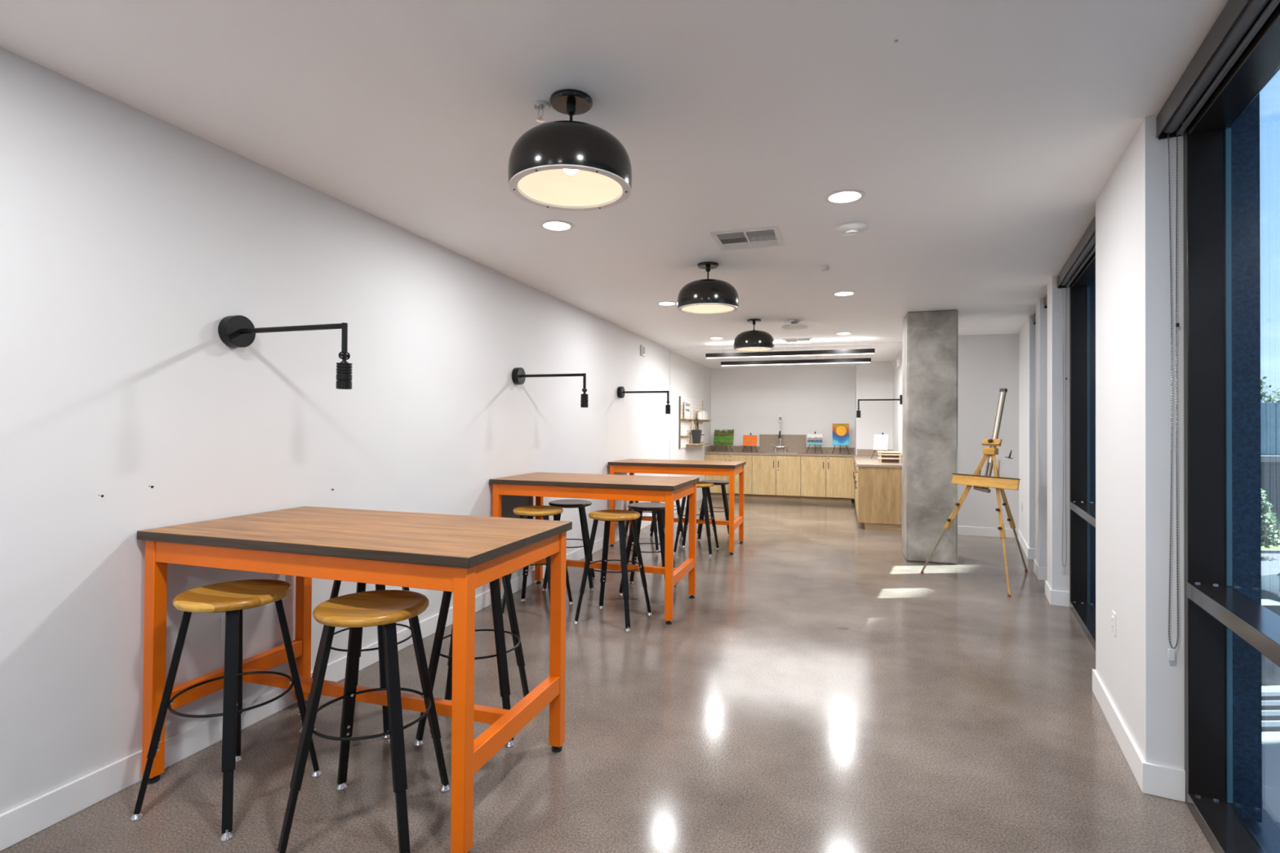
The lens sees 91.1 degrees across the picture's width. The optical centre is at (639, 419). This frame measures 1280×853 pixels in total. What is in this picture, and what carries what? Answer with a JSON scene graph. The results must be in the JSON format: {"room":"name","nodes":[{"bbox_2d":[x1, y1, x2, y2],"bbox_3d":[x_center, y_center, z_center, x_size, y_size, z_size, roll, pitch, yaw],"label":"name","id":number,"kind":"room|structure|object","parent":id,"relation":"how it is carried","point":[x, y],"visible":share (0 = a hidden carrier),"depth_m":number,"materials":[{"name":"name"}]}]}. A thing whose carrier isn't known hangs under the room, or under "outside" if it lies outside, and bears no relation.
{"room":"art studio","nodes":[
{"label":"art studio","id":0,"kind":"room"},
{"bbox_2d":[0,47,669,814],"bbox_3d":[-1.184,0.146,5.847,0.200,2.828,17.600,0,-1,18],"label":"wall","id":1,"kind":"structure","parent":0,"point":[128,235],"depth_m":2.88,"materials":[{"name":"white paint"}]},
{"bbox_2d":[221,615,225,639],"bbox_3d":[-1.986,0.997,3.037,0.010,0.116,0.072,0,-1,18],"label":"wall outlet","id":2,"kind":"object","parent":1,"relation":"attached to","point":[223,629],"visible":0.2,"depth_m":3.01,"materials":[{"name":"white plastic"}]},
{"bbox_2d":[217,315,352,389],"bbox_3d":[-1.644,-0.322,2.945,0.708,0.363,0.154,0,-1,18],"label":"wall lamp","id":3,"kind":"object","parent":1,"relation":"attached to","point":[236,331],"visible":1,"depth_m":2.97,"materials":[{"name":"black"}]},
{"bbox_2d":[0,515,657,851],"bbox_3d":[-1.653,1.477,4.064,0.015,0.125,13.950,0,-1,18],"label":"baseboard","id":4,"kind":"structure","parent":1,"relation":"attached to","point":[18,824],"depth_m":2.76,"materials":[{"name":"white paint"}]},
{"bbox_2d":[501,494,533,519],"bbox_3d":[-1.132,0.907,5.673,0.012,0.605,0.680,0,-1,18],"label":"board","id":5,"kind":"object","parent":1,"relation":"attached to","point":[508,503],"visible":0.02,"depth_m":5.63,"materials":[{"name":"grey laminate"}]},
{"bbox_2d":[511,367,588,407],"bbox_3d":[-0.790,-0.290,5.587,0.708,0.363,0.154,0,-1,18],"label":"wall lamp","id":6,"kind":"object","parent":1,"relation":"attached to","point":[518,375],"visible":1,"depth_m":5.59,"materials":[{"name":"black"}]},
{"bbox_2d":[640,345,645,356],"bbox_3d":[0.053,-1.017,9.245,0.055,0.150,0.150,0,-1,18],"label":"fire alarm strobe","id":7,"kind":"object","parent":1,"relation":"attached to","point":[642,348],"visible":1,"depth_m":9.19,"materials":[{"name":"white plastic"}]},
{"bbox_2d":[617,386,670,413],"bbox_3d":[0.057,-0.258,8.204,0.708,0.363,0.154,0,-1,18],"label":"wall lamp","id":8,"kind":"object","parent":1,"relation":"attached to","point":[620,389],"visible":1,"depth_m":8.21,"materials":[{"name":"black"}]},
{"bbox_2d":[668,351,711,512],"bbox_3d":[1.036,0.242,12.353,0.022,2.798,3.450,0,-1,18],"label":"wall","id":9,"kind":"structure","parent":1,"relation":"attached to","point":[689,379],"depth_m":11.84,"materials":[{"name":"white paint"}]},
{"bbox_2d":[678,395,712,448],"bbox_3d":[1.101,0.059,12.122,0.242,0.940,1.890,0,-1,18],"label":"wall shelves","id":10,"kind":"object","parent":1,"relation":"attached to","point":[686,425],"visible":0.68,"depth_m":11.82,"materials":[{"name":"brown wood"}]},
{"bbox_2d":[684,400,689,418],"bbox_3d":[0.873,-0.184,11.607,0.015,0.320,0.400,0,-1,18],"label":"sign card","id":11,"kind":"object","parent":10,"relation":"on","point":[686,404],"visible":0.99,"depth_m":11.57,"materials":[{"name":"paper"}]},
{"bbox_2d":[691,425,702,443],"bbox_3d":[1.072,0.275,11.916,0.200,0.351,0.200,0,-1,18],"label":"pot","id":12,"kind":"object","parent":10,"relation":"on","point":[696,434],"visible":1,"depth_m":11.85,"materials":[{"name":"grey ceramic"}]},
{"bbox_2d":[696,422,704,441],"bbox_3d":[1.218,0.258,12.710,0.048,0.375,0.530,0,-1,18],"label":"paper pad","id":13,"kind":"object","parent":10,"relation":"on","point":[701,425],"visible":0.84,"depth_m":12.80,"materials":[{"name":"white paper"}]},
{"bbox_2d":[0,497,1214,852],"bbox_3d":[1.377,1.669,5.000,5.606,0.200,17.600,0,-1,18],"label":"floor","id":14,"kind":"structure","parent":0,"point":[952,713],"depth_m":3.03,"materials":[{"name":"concrete"}]},
{"bbox_2d":[129,579,321,841],"bbox_3d":[-1.653,1.109,2.555,0.473,0.830,0.473,0,-1,15],"label":"bar stool","id":15,"kind":"object","parent":14,"relation":"on","point":[230,597],"visible":0.98,"depth_m":2.43,"materials":[{"name":"black"}]},
{"bbox_2d":[137,506,572,852],"bbox_3d":[-1.216,1.001,2.791,1.598,1.058,0.867,0,-1,18],"label":"table","id":16,"kind":"object","parent":14,"relation":"on","point":[458,554],"visible":0.94,"depth_m":2.58,"materials":[{"name":"brown wood"}]},
{"bbox_2d":[299,580,415,738],"bbox_3d":[-1.408,1.131,3.279,0.473,0.805,0.473,0,-1,6],"label":"bar stool","id":17,"kind":"object","parent":14,"relation":"on","point":[361,587],"visible":0.14,"depth_m":3.10,"materials":[{"name":"black"}]},
{"bbox_2d":[276,590,450,852],"bbox_3d":[-1.022,1.112,2.393,0.473,0.830,0.473,0,-1,1],"label":"bar stool","id":18,"kind":"object","parent":14,"relation":"on","point":[357,611],"visible":1,"depth_m":2.27,"materials":[{"name":"black"}]},
{"bbox_2d":[413,570,528,747],"bbox_3d":[-0.824,1.134,3.185,0.473,0.805,0.473,0,-1,1],"label":"bar stool","id":19,"kind":"object","parent":14,"relation":"on","point":[503,673],"visible":0.48,"depth_m":3.04,"materials":[{"name":"black"}]},
{"bbox_2d":[501,505,573,616],"bbox_3d":[-0.837,1.141,5.144,0.473,0.830,0.473,0,-1,12],"label":"bar stool","id":20,"kind":"object","parent":14,"relation":"on","point":[545,511],"visible":0.58,"depth_m":5.09,"materials":[{"name":"black"}]},
{"bbox_2d":[542,499,595,591],"bbox_3d":[-0.664,1.171,5.960,0.473,0.788,0.473,0,-1,-2],"label":"bar stool","id":21,"kind":"object","parent":14,"relation":"on","point":[581,504],"visible":0.65,"depth_m":5.82,"materials":[{"name":"black"}]},
{"bbox_2d":[488,471,699,624],"bbox_3d":[-0.370,1.033,5.411,1.598,1.058,0.867,0,-1,18],"label":"table","id":22,"kind":"object","parent":14,"relation":"on","point":[668,490],"visible":0.8,"depth_m":5.14,"materials":[{"name":"brown wood"}]},
{"bbox_2d":[573,509,652,631],"bbox_3d":[-0.202,1.143,4.912,0.473,0.830,0.473,0,-1,23],"label":"bar stool","id":23,"kind":"object","parent":14,"relation":"on","point":[611,515],"visible":1,"depth_m":4.83,"materials":[{"name":"black"}]},
{"bbox_2d":[624,500,665,551],"bbox_3d":[0.058,1.173,7.797,0.473,0.830,0.473,0,-1,15],"label":"bar stool","id":24,"kind":"object","parent":14,"relation":"on","point":[654,516],"visible":0.26,"depth_m":7.59,"materials":[{"name":"black"}]},
{"bbox_2d":[617,502,678,595],"bbox_3d":[0.086,1.174,5.770,0.473,0.788,0.473,0,-1,12],"label":"bar stool","id":25,"kind":"object","parent":14,"relation":"on","point":[660,508],"visible":0.64,"depth_m":5.64,"materials":[{"name":"black"}]},
{"bbox_2d":[649,499,684,538],"bbox_3d":[0.373,1.213,8.672,0.473,0.772,0.473,0,-1,1],"label":"bar stool","id":26,"kind":"object","parent":14,"relation":"on","point":[677,502],"visible":0.3,"depth_m":8.49,"materials":[{"name":"black"}]},
{"bbox_2d":[608,458,746,555],"bbox_3d":[0.486,1.065,8.025,1.598,1.058,0.867,0,-1,18],"label":"table","id":27,"kind":"object","parent":14,"relation":"on","point":[715,468],"visible":0.86,"depth_m":7.73,"materials":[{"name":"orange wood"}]},
{"bbox_2d":[673,481,719,556],"bbox_3d":[0.685,1.175,7.574,0.473,0.830,0.473,0,-1,18],"label":"bar stool","id":28,"kind":"object","parent":14,"relation":"on","point":[705,486],"visible":0.8,"depth_m":7.46,"materials":[{"name":"black"}]},
{"bbox_2d":[697,480,728,541],"bbox_3d":[1.013,1.216,8.508,0.473,0.772,0.473,0,-1,4],"label":"bar stool","id":29,"kind":"object","parent":14,"relation":"on","point":[722,482],"visible":0.7,"depth_m":8.37,"materials":[{"name":"black"}]},
{"bbox_2d":[705,453,752,498],"bbox_3d":[1.947,1.196,13.512,0.993,0.925,0.642,0,-1,18],"label":"base cabinet","id":30,"kind":"object","parent":14,"relation":"on","point":[715,491],"visible":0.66,"depth_m":13.21,"materials":[{"name":"brown wood"}]},
{"bbox_2d":[751,454,800,501],"bbox_3d":[2.889,1.199,13.208,0.979,0.925,0.642,0,-1,18],"label":"base cabinet","id":31,"kind":"object","parent":14,"relation":"on","point":[778,477],"visible":0.98,"depth_m":12.94,"materials":[{"name":"brown wood"}]},
{"bbox_2d":[800,455,854,502],"bbox_3d":[3.849,1.203,12.897,1.032,0.925,0.642,0,-1,18],"label":"base cabinet","id":32,"kind":"object","parent":14,"relation":"on","point":[823,478],"depth_m":12.63,"materials":[{"name":"brown wood"}]},
{"bbox_2d":[854,466,902,531],"bbox_3d":[3.713,1.170,9.719,0.727,0.925,1.031,0,-1,18],"label":"base cabinet","id":33,"kind":"object","parent":14,"relation":"on","point":[878,490],"visible":0.8,"depth_m":9.24,"materials":[{"name":"brown wood"}]},
{"bbox_2d":[704,434,902,467],"bbox_3d":[2.739,0.507,11.549,3.708,0.421,3.923,0,-1,18],"label":"countertop","id":34,"kind":"structure","parent":33,"relation":"on","point":[797,443],"depth_m":13.30,"materials":[{"name":"stone"}]},
{"bbox_2d":[771,416,789,452],"bbox_3d":[2.978,0.312,13.338,0.367,0.770,0.248,0,-1,18],"label":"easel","id":35,"kind":"object","parent":34,"relation":"on","point":[780,437],"visible":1,"depth_m":13.39,"materials":[{"name":"silver metal"}]},
{"bbox_2d":[806,431,822,453],"bbox_3d":[3.635,0.471,13.049,0.324,0.455,0.329,0,-1,18],"label":"easel","id":36,"kind":"object","parent":34,"relation":"on","point":[815,432],"visible":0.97,"depth_m":12.97,"materials":[{"name":"black metal"}]},
{"bbox_2d":[807,434,822,444],"bbox_3d":[3.614,0.404,12.984,0.300,0.219,0.062,0,-1,18],"label":"painting","id":37,"kind":"object","parent":36,"relation":"attached to","point":[812,439],"visible":1,"depth_m":12.97,"materials":[{"name":"paint"}]},
{"bbox_2d":[877,450,902,462],"bbox_3d":[3.930,0.583,9.884,0.350,0.174,0.230,0,-1,16],"label":"wooden crate","id":38,"kind":"object","parent":34,"relation":"on","point":[884,456],"visible":0.87,"depth_m":9.79,"materials":[{"name":"beige wood"}]},
{"bbox_3d":[4.116,0.432,12.893,0.349,0.538,0.328,0,-1,15],"label":"easel","id":39,"kind":"object","parent":34,"relation":"on","visible":0},
{"bbox_2d":[832,423,848,445],"bbox_3d":[4.102,0.298,12.842,0.325,0.443,0.090,0,-1,15],"label":"painting","id":40,"kind":"object","parent":39,"relation":"on","point":[840,431],"visible":1,"depth_m":12.83,"materials":[{"name":"paint"}]},
{"bbox_3d":[2.368,0.487,13.454,0.323,0.416,0.320,0,-1,18],"label":"easel","id":41,"kind":"object","parent":34,"relation":"on","visible":0},
{"bbox_2d":[742,435,757,446],"bbox_3d":[2.349,0.444,13.394,0.300,0.229,0.064,0,-1,18],"label":"painting","id":42,"kind":"object","parent":41,"relation":"attached to","point":[748,440],"visible":1,"depth_m":13.39,"materials":[{"name":"orange paint"}]},
{"bbox_3d":[4.250,0.455,11.026,0.282,0.457,0.352,0,-1,38],"label":"easel","id":43,"kind":"object","parent":34,"relation":"on","visible":0},
{"bbox_2d":[873,435,888,450],"bbox_3d":[4.208,0.395,10.973,0.235,0.266,0.085,0,-1,38],"label":"canvas","id":44,"kind":"object","parent":43,"relation":"on","point":[881,442],"visible":1,"depth_m":10.96,"materials":[{"name":"white"}]},
{"bbox_3d":[1.835,0.483,13.634,0.468,0.422,0.335,0,-1,25],"label":"easel","id":45,"kind":"object","parent":34,"relation":"on","visible":0},
{"bbox_2d":[713,429,734,445],"bbox_3d":[1.812,0.379,13.584,0.440,0.349,0.096,0,-1,25],"label":"painting","id":46,"kind":"object","parent":45,"relation":"on","point":[722,437],"visible":1,"depth_m":13.57,"materials":[{"name":"green paint"}]},
{"bbox_2d":[920,388,1027,596],"bbox_3d":[3.630,0.643,6.326,1.124,1.920,0.987,1,-1,-25],"label":"easel","id":47,"kind":"object","parent":14,"relation":"on","point":[976,480],"visible":1,"depth_m":6.28,"materials":[{"name":"brown wood"}]},
{"bbox_2d":[952,458,1020,479],"bbox_3d":[3.392,0.520,6.185,0.502,0.255,0.545,0,-1,18],"label":"tray","id":48,"kind":"object","parent":47,"relation":"on","point":[976,475],"depth_m":6.26,"materials":[{"name":"yellow wood"}]},
{"bbox_2d":[0,0,1228,349],"bbox_3d":[1.440,-1.358,5.016,5.695,0.200,17.600,0,-1,18],"label":"ceiling","id":49,"kind":"structure","parent":0,"point":[982,143],"depth_m":2.67,"materials":[{"name":"white paint"}]},
{"bbox_2d":[530,100,550,122],"bbox_3d":[-0.409,-1.264,2.588,0.080,0.063,0.080,0,-1,18],"label":"sprinkler","id":50,"kind":"object","parent":49,"relation":"attached to","point":[540,108],"visible":1,"depth_m":2.58,"materials":[{"name":"silver metal"}]},
{"bbox_2d":[539,220,573,231],"bbox_3d":[-0.548,-1.277,4.140,0.224,0.006,0.224,0,-1,18],"label":"recessed light","id":51,"kind":"object","parent":49,"relation":"in","point":[551,225],"visible":1,"depth_m":4.13,"materials":[{"name":"white ceramic"}]},
{"bbox_2d":[543,222,569,230],"bbox_3d":[-0.548,-1.277,4.140,0.178,0.001,0.178,0,-1,18],"label":"diffuser","id":52,"kind":"object","parent":51,"relation":"attached to","point":[551,225],"depth_m":4.14,"materials":[{"name":"plastic"}]},
{"bbox_2d":[507,88,631,211],"bbox_3d":[-0.280,-1.110,2.542,0.496,0.370,0.496,1,-1,-45],"label":"pendant lamp","id":53,"kind":"object","parent":49,"relation":"hanging from","point":[571,165],"visible":1,"depth_m":2.43,"materials":[{"name":"black metal"}]},
{"bbox_2d":[656,301,677,306],"bbox_3d":[0.290,-1.245,6.734,0.224,0.006,0.224,0,-1,18],"label":"recessed light","id":54,"kind":"object","parent":49,"relation":"in","point":[662,303],"visible":1,"depth_m":6.72,"materials":[{"name":"white ceramic"}]},
{"bbox_2d":[677,261,738,315],"bbox_3d":[0.552,-1.078,5.101,0.496,0.370,0.496,0,-1,-10],"label":"pendant lamp","id":55,"kind":"object","parent":49,"relation":"hanging from","point":[707,296],"visible":1,"depth_m":4.93,"materials":[{"name":"black metal"}]},
{"bbox_2d":[710,226,784,250],"bbox_3d":[0.758,-1.263,4.400,0.455,0.012,0.440,0,-1,18],"label":"ceiling vent","id":56,"kind":"object","parent":49,"relation":"in","point":[768,237],"visible":1,"depth_m":4.37,"materials":[{"name":"grey"}]},
{"bbox_2d":[733,319,774,351],"bbox_3d":[1.404,-1.046,7.743,0.496,0.370,0.496,0,-1,15],"label":"pendant lamp","id":57,"kind":"object","parent":49,"relation":"hanging from","point":[753,340],"visible":1,"depth_m":7.57,"materials":[{"name":"black metal"}]},
{"bbox_2d":[705,348,875,358],"bbox_3d":[2.260,-1.092,9.656,2.530,0.228,0.060,0,-1,18],"label":"linear light","id":58,"kind":"object","parent":49,"relation":"hanging from","point":[860,351],"visible":1,"depth_m":9.61,"materials":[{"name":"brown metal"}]},
{"bbox_2d":[706,353,874,358],"bbox_3d":[2.259,-0.983,9.655,2.510,0.009,0.052,0,-1,18],"label":"diffuser","id":59,"kind":"object","parent":58,"relation":"attached to","point":[744,355],"depth_m":9.73,"materials":[{"name":"plastic"}]},
{"bbox_2d":[781,320,808,329],"bbox_3d":[1.913,-1.180,7.772,0.330,0.094,0.330,0,-1,18],"label":"smoke detector","id":60,"kind":"object","parent":49,"relation":"attached to","point":[794,326],"visible":1,"depth_m":7.72,"materials":[{"name":"white plastic"}]},
{"bbox_2d":[720,354,871,366],"bbox_3d":[2.663,-1.062,10.903,2.530,0.198,0.060,0,-1,18],"label":"linear light","id":61,"kind":"object","parent":49,"relation":"hanging from","point":[854,360],"visible":0.94,"depth_m":10.85,"materials":[{"name":"brown metal"}]},
{"bbox_2d":[721,361,870,366],"bbox_3d":[2.662,-0.968,10.902,2.510,0.009,0.052,0,-1,18],"label":"diffuser","id":62,"kind":"object","parent":61,"relation":"attached to","point":[752,363],"depth_m":10.95,"materials":[{"name":"plastic"}]},
{"bbox_2d":[782,337,813,344],"bbox_3d":[2.417,-1.199,9.607,0.420,0.012,0.550,0,-1,18],"label":"ceiling vent","id":63,"kind":"object","parent":49,"relation":"in","point":[806,340],"visible":1,"depth_m":9.56,"materials":[{"name":"grey"}]},
{"bbox_2d":[831,291,856,296],"bbox_3d":[2.007,-1.239,6.179,0.224,0.006,0.224,0,-1,18],"label":"recessed light","id":64,"kind":"object","parent":49,"relation":"in","point":[839,293],"visible":1,"depth_m":6.17,"materials":[{"name":"white plastic"}]},
{"bbox_2d":[835,292,853,295],"bbox_3d":[2.007,-1.240,6.179,0.178,0.001,0.178,0,-1,18],"label":"diffuser","id":65,"kind":"object","parent":64,"relation":"attached to","point":[840,293],"depth_m":6.18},
{"bbox_2d":[824,189,865,204],"bbox_3d":[1.168,-1.271,3.585,0.224,0.006,0.224,0,-1,18],"label":"recessed light","id":66,"kind":"object","parent":49,"relation":"in","point":[844,196],"visible":1,"depth_m":3.58,"materials":[{"name":"white plastic"}]},
{"bbox_2d":[828,191,861,202],"bbox_3d":[1.168,-1.271,3.585,0.178,0.001,0.178,0,-1,18],"label":"diffuser","id":67,"kind":"object","parent":66,"relation":"attached to","point":[844,197],"depth_m":3.59,"materials":[{"name":"plastic"}]},
{"bbox_2d":[834,221,870,235],"bbox_3d":[1.390,-1.244,4.122,0.224,0.046,0.224,0,-1,18],"label":"smoke detector","id":68,"kind":"object","parent":49,"relation":"attached to","point":[851,228],"visible":1,"depth_m":4.07,"materials":[{"name":"white plastic"}]},
{"bbox_2d":[711,365,855,500],"bbox_3d":[3.046,0.253,13.622,3.066,2.828,0.200,0,-1,18],"label":"wall","id":69,"kind":"structure","parent":0,"point":[808,400],"depth_m":13.50,"materials":[{"name":"white paint"}]},
{"bbox_2d":[759,434,806,453],"bbox_3d":[3.061,0.509,13.489,0.977,0.383,0.033,0,-1,18],"label":"backsplash","id":70,"kind":"structure","parent":69,"relation":"attached to","point":[797,443],"depth_m":13.47,"materials":[{"name":"beige laminate"}]},
{"bbox_2d":[855,360,893,455],"bbox_3d":[4.700,0.255,12.666,0.670,2.828,1.000,0,-1,18],"label":"wall","id":71,"kind":"structure","parent":0,"point":[873,380],"depth_m":12.20,"materials":[{"name":"white paint"}]},
{"bbox_2d":[669,342,902,368],"bbox_3d":[2.812,-1.166,11.796,3.736,0.030,3.450,0,-1,18],"label":"ceiling","id":72,"kind":"structure","parent":71,"relation":"attached to","point":[884,351],"depth_m":11.19,"materials":[{"name":"white paint"}]},
{"bbox_2d":[893,349,902,453],"bbox_3d":[4.608,0.238,11.051,0.150,2.828,4.130,0,-1,18],"label":"wall","id":73,"kind":"structure","parent":0,"point":[897,372],"depth_m":11.05,"materials":[{"name":"white paint"}]},
{"bbox_2d":[856,395,902,417],"bbox_3d":[3.823,-0.214,10.013,0.708,0.363,0.154,0,-1,18],"label":"wall lamp","id":74,"kind":"object","parent":73,"relation":"attached to","point":[858,412],"visible":0.9,"depth_m":10.04,"materials":[{"name":"black"}]},
{"bbox_2d":[902,310,958,564],"bbox_3d":[3.363,0.192,7.319,0.525,2.828,0.600,0,-1,18],"label":"column","id":75,"kind":"structure","parent":0,"point":[930,342],"depth_m":7.04,"materials":[{"name":"concrete"}]},
{"bbox_2d":[957,333,1018,537],"bbox_3d":[4.719,0.217,8.940,1.360,2.828,0.180,0,-1,18],"label":"wall","id":76,"kind":"structure","parent":0,"point":[987,364],"depth_m":8.80,"materials":[{"name":"white paint"}]},
{"bbox_2d":[957,525,1016,537],"bbox_3d":[4.542,1.567,8.878,1.370,0.125,0.015,0,-1,18],"label":"baseboard","id":77,"kind":"structure","parent":76,"relation":"attached to","point":[962,531],"depth_m":8.79,"materials":[{"name":"white paint"}]},
{"bbox_2d":[1018,275,1069,591],"bbox_3d":[4.470,0.197,7.059,0.125,2.828,3.770,0,-1,27],"label":"wall","id":78,"kind":"structure","parent":0,"point":[1058,580],"depth_m":6.28,"materials":[{"name":"white paint"}]},
{"bbox_2d":[1017,528,1035,559],"bbox_3d":[4.910,1.560,7.933,0.140,0.125,1.580,0,-1,27],"label":"baseboard","id":79,"kind":"structure","parent":78,"relation":"attached to","point":[1030,553],"depth_m":7.43,"materials":[{"name":"white paint"}]},
{"bbox_2d":[1033,559,1047,580],"bbox_3d":[4.145,1.540,6.449,0.140,0.125,0.430,0,-1,27],"label":"baseboard","id":80,"kind":"structure","parent":78,"relation":"attached to","point":[1041,573],"depth_m":6.28,"materials":[{"name":"white paint"}]},
{"bbox_2d":[1044,580,1070,607],"bbox_3d":[3.675,1.528,5.538,0.140,0.125,0.400,0,-1,27],"label":"baseboard","id":81,"kind":"structure","parent":78,"relation":"attached to","point":[1055,597],"depth_m":5.37,"materials":[{"name":"white paint"}]},
{"bbox_2d":[1095,114,1184,769],"bbox_3d":[2.429,0.143,3.099,0.125,2.828,1.120,0,-1,27],"label":"wall","id":82,"kind":"structure","parent":0,"point":[1146,688],"depth_m":2.70,"materials":[{"name":"white paint"}]},
{"bbox_2d":[1069,244,1095,650],"bbox_3d":[3.257,0.163,4.433,0.136,2.828,2.010,0,-1,27],"label":"window","id":83,"kind":"structure","parent":82,"relation":"in","point":[1082,513],"depth_m":5.27,"materials":[{"name":"black metal"}]},
{"bbox_2d":[1057,216,1095,573],"bbox_3d":[3.159,0.025,4.485,0.085,2.522,1.990,0,-1,27],"label":"roller blind","id":84,"kind":"object","parent":83,"relation":"attached to","point":[1087,242],"visible":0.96,"depth_m":4.76,"materials":[{"name":"fabric"}]},
{"bbox_2d":[1111,609,1115,636],"bbox_3d":[2.385,1.026,3.166,0.010,0.116,0.072,0,-1,27],"label":"wall outlet","id":85,"kind":"object","parent":82,"relation":"attached to","point":[1113,614],"visible":1,"depth_m":3.15,"materials":[{"name":"white plastic"}]},
{"bbox_2d":[1092,668,1185,802],"bbox_3d":[2.413,1.495,3.089,0.140,0.125,1.150,0,-1,27],"label":"baseboard","id":86,"kind":"structure","parent":82,"relation":"attached to","point":[1163,781],"depth_m":2.67,"materials":[{"name":"white paint"}]},
{"bbox_2d":[1183,400,1184,522],"bbox_3d":[2.542,0.144,3.041,0.128,2.828,1.116,0,-1,27],"label":"trim","id":87,"kind":"structure","parent":82,"relation":"attached to","point":[1184,400],"depth_m":2.57,"materials":[{"name":"metal"}]},
{"bbox_2d":[1228,93,1262,822],"bbox_3d":[2.640,0.144,2.990,0.090,2.828,1.220,0,-1,27],"label":"window","id":88,"kind":"structure","parent":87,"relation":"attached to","point":[1245,130],"depth_m":2.45,"materials":[{"name":"glass"}]},
{"bbox_2d":[1183,0,1279,852],"bbox_3d":[1.665,0.121,1.344,0.136,2.828,2.700,0,-1,27],"label":"window","id":89,"kind":"structure","parent":82,"relation":"in","point":[1214,610],"depth_m":2.49,"materials":[{"name":"black metal"}]},
{"bbox_2d":[1155,0,1279,661],"bbox_3d":[1.567,-0.156,1.398,0.085,2.242,2.680,0,-1,27],"label":"roller blind","id":90,"kind":"object","parent":89,"relation":"attached to","point":[1237,17],"visible":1,"depth_m":2.19,"materials":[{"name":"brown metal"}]},
{"bbox_2d":[1093,610,1279,852],"bbox_3d":[2.426,1.707,2.505,0.171,0.290,13.700,0,-1,27],"label":"trim ledge","id":91,"kind":"object","parent":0,"point":[1267,833],"depth_m":2.39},
{"bbox_3d":[3.804,0.177,5.489,0.128,2.828,0.366,0,-1,27],"label":"trim","id":92,"kind":"structure","parent":0,"visible":0},
{"bbox_2d":[1088,279,1095,610],"bbox_3d":[3.902,0.177,5.439,0.090,2.828,0.470,0,-1,27],"label":"cladding","id":93,"kind":"object","parent":92,"relation":"attached to","point":[1092,286],"visible":0.14,"depth_m":5.24,"materials":[{"name":"metal"}]},
{"label":"outside","id":94,"kind":"structure","parent":0,"visible":0},
{"bbox_2d":[1261,544,1279,820],"bbox_3d":[36.085,6.099,9.278,57.000,0.300,100.000,0,-1,18],"label":"ground","id":95,"kind":"structure","parent":94,"point":[1270,740],"depth_m":10.57,"materials":[{"name":"concrete"}]},
{"bbox_2d":[1260,376,1272,402],"bbox_3d":[44.595,1.232,45.969,2.457,10.283,2.441,0,-1,0],"label":"tree","id":96,"kind":"object","parent":95,"relation":"on","point":[1263,396],"visible":0.06,"depth_m":45.27,"materials":[{"name":"green plant"}]},
{"bbox_2d":[1260,402,1279,544],"bbox_3d":[38.982,2.744,36.852,62.000,7.000,12.250,0,-1,0],"label":"building","id":97,"kind":"structure","parent":95,"relation":"on","point":[1269,411],"depth_m":31.54,"materials":[{"name":"stone"}]},
{"bbox_2d":[1261,599,1279,684],"bbox_3d":[13.517,4.968,14.102,1.700,1.750,0.500,0,-1,0],"label":"concrete block","id":98,"kind":"object","parent":95,"relation":"on","point":[1270,671],"visible":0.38,"depth_m":13.85,"materials":[{"name":"concrete"}]},
{"bbox_2d":[1261,721,1279,731],"bbox_3d":[13.559,5.771,11.881,6.500,0.100,0.181,0,-1,-3],"label":"step","id":99,"kind":"structure","parent":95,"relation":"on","point":[1269,726],"depth_m":11.71,"materials":[{"name":"concrete"}]},
{"bbox_2d":[1261,711,1279,719],"bbox_3d":[14.009,5.779,12.331,6.500,0.100,0.180,0,-1,-3],"label":"step","id":100,"kind":"structure","parent":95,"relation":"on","point":[1268,715],"depth_m":12.16,"materials":[{"name":"concrete"}]},
{"bbox_2d":[1261,701,1279,710],"bbox_3d":[14.459,5.787,12.781,6.500,0.100,0.180,0,-1,-3],"label":"step","id":101,"kind":"structure","parent":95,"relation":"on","point":[1264,704],"depth_m":12.61,"materials":[{"name":"concrete"}]},
{"bbox_2d":[1261,692,1279,700],"bbox_3d":[14.909,5.794,13.231,6.500,0.100,0.181,0,-1,-3],"label":"step","id":102,"kind":"structure","parent":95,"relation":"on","point":[1264,695],"depth_m":13.06,"materials":[{"name":"concrete"}]},
{"bbox_2d":[1261,545,1279,550],"bbox_3d":[24.959,6.048,29.743,70.000,0.060,1.400,0,-1,0],"label":"verge","id":103,"kind":"structure","parent":95,"relation":"on","point":[1272,548],"depth_m":29.60,"materials":[{"name":"green plant"}]},
{"bbox_2d":[1266,388,1279,402],"bbox_3d":[54.769,1.627,51.938,5.281,9.750,3.388,0,-1,0],"label":"tree","id":104,"kind":"object","parent":95,"relation":"on","point":[1277,397],"visible":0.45,"depth_m":52.56,"materials":[{"name":"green plant"}]},
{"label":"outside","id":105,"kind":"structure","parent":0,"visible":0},
{"bbox_2d":[1261,550,1279,575],"bbox_3d":[24.960,5.945,23.943,70.001,0.150,10.000,0,-1,0],"label":"road","id":106,"kind":"structure","parent":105,"point":[1270,559],"depth_m":26.52,"materials":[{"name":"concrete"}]},
{"bbox_2d":[1261,573,1279,601],"bbox_3d":[21.275,5.172,19.151,4.740,1.550,1.920,0,-1,0],"label":"parked car","id":107,"kind":"object","parent":106,"relation":"on","point":[1269,583],"visible":0.35,"depth_m":19.08,"materials":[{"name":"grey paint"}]},
{"bbox_2d":[1261,488,1279,548],"bbox_3d":[27.392,4.479,27.979,2.123,3.194,2.131,0,-1,0],"label":"tree","id":108,"kind":"object","parent":106,"relation":"on","point":[1268,536],"visible":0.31,"depth_m":27.41,"materials":[{"name":"green plant"}]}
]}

